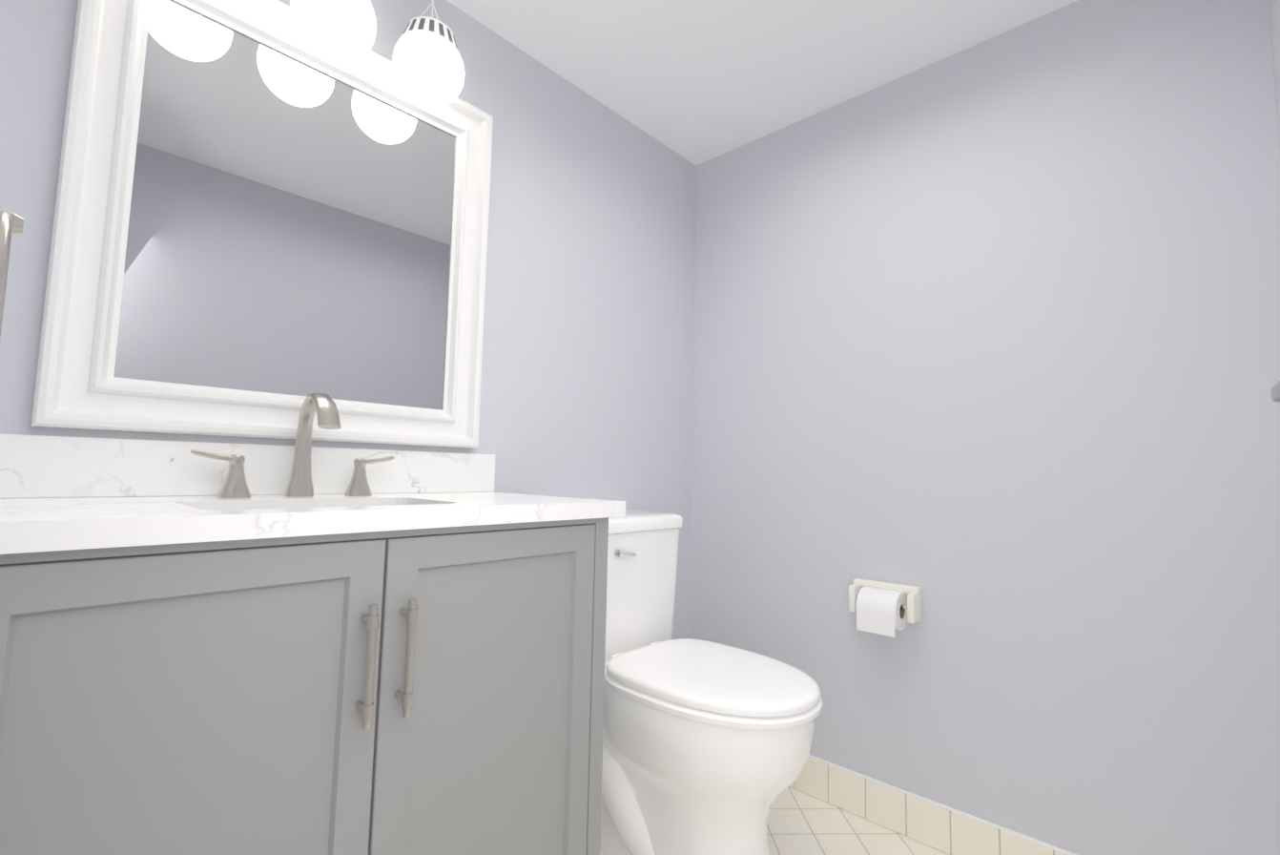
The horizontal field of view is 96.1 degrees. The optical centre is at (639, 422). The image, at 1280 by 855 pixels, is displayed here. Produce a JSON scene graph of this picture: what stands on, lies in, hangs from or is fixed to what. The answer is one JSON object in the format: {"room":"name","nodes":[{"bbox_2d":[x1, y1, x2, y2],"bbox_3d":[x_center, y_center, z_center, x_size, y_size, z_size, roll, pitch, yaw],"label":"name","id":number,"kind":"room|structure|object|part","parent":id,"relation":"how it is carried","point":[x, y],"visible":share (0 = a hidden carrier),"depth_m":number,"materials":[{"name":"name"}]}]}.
{"room":"bathroom","nodes":[
{"label":"bathroom","id":0,"kind":"room"},
{"bbox_2d":[0,0,696,639],"bbox_3d":[-0.472,0.003,1.493,0.120,2.125,2.070,-3,-7,43],"label":"wall","id":1,"kind":"structure","parent":0,"point":[588,370],"depth_m":1.66,"materials":[{"name":"grey paint"}]},
{"bbox_2d":[30,0,493,448],"bbox_3d":[-0.661,-0.399,1.195,0.038,0.867,0.766,-3,-7,43],"label":"mirror","id":2,"kind":"object","parent":1,"relation":"attached to","point":[268,218],"visible":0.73,"depth_m":1.12,"materials":[{"name":"white mirror"}]},
{"label":"glass","id":3,"kind":"part","parent":2,"relation":"part of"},
{"bbox_2d":[215,0,464,107],"bbox_3d":[-0.601,-0.911,1.145,0.150,0.368,0.544,-3,-7,43],"label":"vanity light","id":4,"kind":"object","parent":1,"relation":"attached to","point":[428,67],"visible":1,"depth_m":1.21,"materials":[{"name":"white glass"}]},
{"bbox_3d":[-0.737,-0.817,0.992,0.150,0.150,0.150,-3,-7,43],"label":"globe","id":5,"kind":"part","parent":4,"relation":"part of"},
{"bbox_3d":[-0.603,-0.802,1.136,0.150,0.150,0.150,-3,-7,43],"label":"globe","id":6,"kind":"part","parent":4,"relation":"part of"},
{"bbox_3d":[-0.469,-0.787,1.280,0.150,0.150,0.150,-3,-7,43],"label":"globe","id":7,"kind":"part","parent":4,"relation":"part of"},
{"bbox_2d":[446,0,1077,165],"bbox_3d":[0.139,-1.149,1.044,1.722,0.120,2.070,-3,-7,43],"label":"ceiling","id":8,"kind":"structure","parent":0,"point":[695,82],"depth_m":1.60,"materials":[{"name":"white paint"}]},
{"bbox_2d":[766,785,949,854],"bbox_3d":[0.092,1.087,0.855,1.722,0.120,2.070,-3,-7,43],"label":"floor","id":9,"kind":"structure","parent":0,"point":[799,822],"depth_m":1.53,"materials":[{"name":"tile"}]},
{"bbox_2d":[0,392,625,854],"bbox_3d":[-0.525,0.478,0.939,0.510,1.083,0.938,-3,-7,43],"label":"bathroom vanity","id":10,"kind":"object","parent":9,"relation":"on","point":[303,645],"visible":1,"depth_m":0.77,"materials":[{"name":"grey wood"}]},
{"bbox_3d":[-0.511,0.474,0.648,0.020,0.650,0.404,-3,-7,43],"label":"door","id":11,"kind":"part","parent":10,"relation":"part of","materials":[{"name":"grey wood"}]},
{"bbox_2d":[0,429,495,499],"bbox_3d":[-0.697,0.093,1.139,0.020,0.096,0.938,-3,-7,43],"label":"backsplash","id":12,"kind":"structure","parent":10,"relation":"on","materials":[{"name":"stone"}]},
{"bbox_3d":[-0.368,0.158,0.825,0.022,0.012,0.812,-3,-7,43],"label":"rail","id":13,"kind":"part","parent":10,"relation":"part of","materials":[{"name":"grey"}]},
{"bbox_2d":[0,491,625,565],"bbox_3d":[-0.526,0.146,0.975,0.489,0.030,0.938,-3,-7,43],"label":"countertop","id":14,"kind":"structure","parent":10,"relation":"on","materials":[{"name":"stone"}]},
{"bbox_2d":[284,392,341,496],"bbox_3d":[-0.596,0.039,1.053,0.155,0.193,0.049,-3,-7,43],"label":"faucet","id":15,"kind":"object","parent":14,"relation":"on","point":[300,483],"depth_m":1.08,"materials":[{"name":"silver metal"}]},
{"bbox_3d":[-0.366,0.323,0.772,0.037,0.158,0.015,-3,-7,43],"label":"handle","id":16,"kind":"part","parent":10,"relation":"part of","materials":[{"name":"silver metal"}]},
{"bbox_3d":[-0.330,0.327,0.811,0.037,0.158,0.015,-3,-7,43],"label":"handle","id":17,"kind":"part","parent":10,"relation":"part of","materials":[{"name":"silver metal"}]},
{"bbox_3d":[-0.236,0.505,0.945,0.020,0.650,0.400,-3,-7,43],"label":"door","id":18,"kind":"part","parent":10,"relation":"part of","materials":[{"name":"grey wood"}]},
{"bbox_2d":[599,510,822,854],"bbox_3d":[0.087,0.660,1.424,0.734,0.827,0.456,-3,-7,43],"label":"toilet","id":19,"kind":"object","parent":9,"relation":"on","point":[707,744],"visible":0.83,"depth_m":1.26,"materials":[{"name":"white ceramic"}]},
{"bbox_3d":[-0.040,0.343,1.522,0.019,0.022,0.068,-3,-7,43],"label":"lever","id":20,"kind":"part","parent":19,"relation":"part of","materials":[{"name":"silver metal"}]},
{"bbox_3d":[-0.095,0.478,1.613,0.206,0.355,0.436,-3,-7,43],"label":"tank","id":21,"kind":"part","parent":19,"relation":"part of","materials":[{"name":"white ceramic"}]},
{"bbox_3d":[-0.091,0.280,1.630,0.226,0.042,0.456,-3,-7,43],"label":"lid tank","id":22,"kind":"part","parent":19,"relation":"part of","materials":[{"name":"white ceramic"}]},
{"bbox_3d":[0.121,0.847,1.373,0.602,0.448,0.370,-3,-7,43],"label":"bowl","id":23,"kind":"part","parent":19,"relation":"part of","materials":[{"name":"white ceramic"}]},
{"bbox_3d":[0.178,0.586,1.347,0.484,0.024,0.374,-3,-7,43],"label":"lid","id":24,"kind":"part","parent":19,"relation":"part of","materials":[{"name":"white plastic"}]},
{"bbox_3d":[0.176,0.611,1.346,0.493,0.017,0.384,-3,-7,43],"label":"seat","id":25,"kind":"part","parent":19,"relation":"part of","materials":[{"name":"white plastic"}]},
{"bbox_2d":[689,0,1279,854],"bbox_3d":[0.777,0.043,1.661,1.482,2.125,0.120,-3,-7,43],"label":"wall","id":26,"kind":"structure","parent":0,"point":[987,345],"depth_m":1.42,"materials":[{"name":"grey paint"}]},
{"bbox_2d":[848,577,922,637],"bbox_3d":[0.660,0.500,1.567,0.176,0.122,0.106,-3,-7,43],"label":"toilet paper holder","id":27,"kind":"object","parent":26,"relation":"attached to","point":[883,608],"visible":1,"depth_m":1.53,"materials":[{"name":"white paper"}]},
{"bbox_2d":[789,754,1077,854],"bbox_3d":[0.713,1.040,1.530,1.482,0.114,0.008,-3,-7,43],"label":"baseboard","id":28,"kind":"structure","parent":26,"relation":"attached to","point":[939,826],"depth_m":1.52,"materials":[{"name":"white tile"}]},
{"bbox_2d":[1267,0,1279,151],"bbox_3d":[0.703,-0.065,0.406,0.120,2.125,2.070,-3,-7,43],"label":"wall","id":29,"kind":"structure","parent":0,"point":[1274,13],"depth_m":1.15,"materials":[{"name":"grey paint"}]},
{"bbox_2d":[1270,380,1279,402],"bbox_3d":[0.715,-0.066,0.566,0.076,0.044,0.644,-3,-7,43],"label":"towel rail","id":30,"kind":"object","parent":29,"relation":"attached to","point":[1275,392],"visible":1,"depth_m":0.79,"materials":[{"name":"grey metal"}]},
{"bbox_3d":[-0.547,-0.105,0.238,1.482,2.125,0.120,-3,-7,43],"label":"wall","id":31,"kind":"structure","parent":0,"visible":0},
{"bbox_2d":[0,208,23,336],"bbox_3d":[-0.530,-0.096,0.397,0.165,0.193,0.134,-3,-7,43],"label":"towel ring","id":32,"kind":"object","parent":31,"relation":"attached to","point":[10,222],"visible":1,"depth_m":0.41,"materials":[{"name":"silver metal"}]},
{"bbox_3d":[-0.529,-0.163,0.402,0.060,0.060,0.134,-3,-7,43],"label":"arm","id":33,"kind":"part","parent":32,"relation":"part of"}
]}

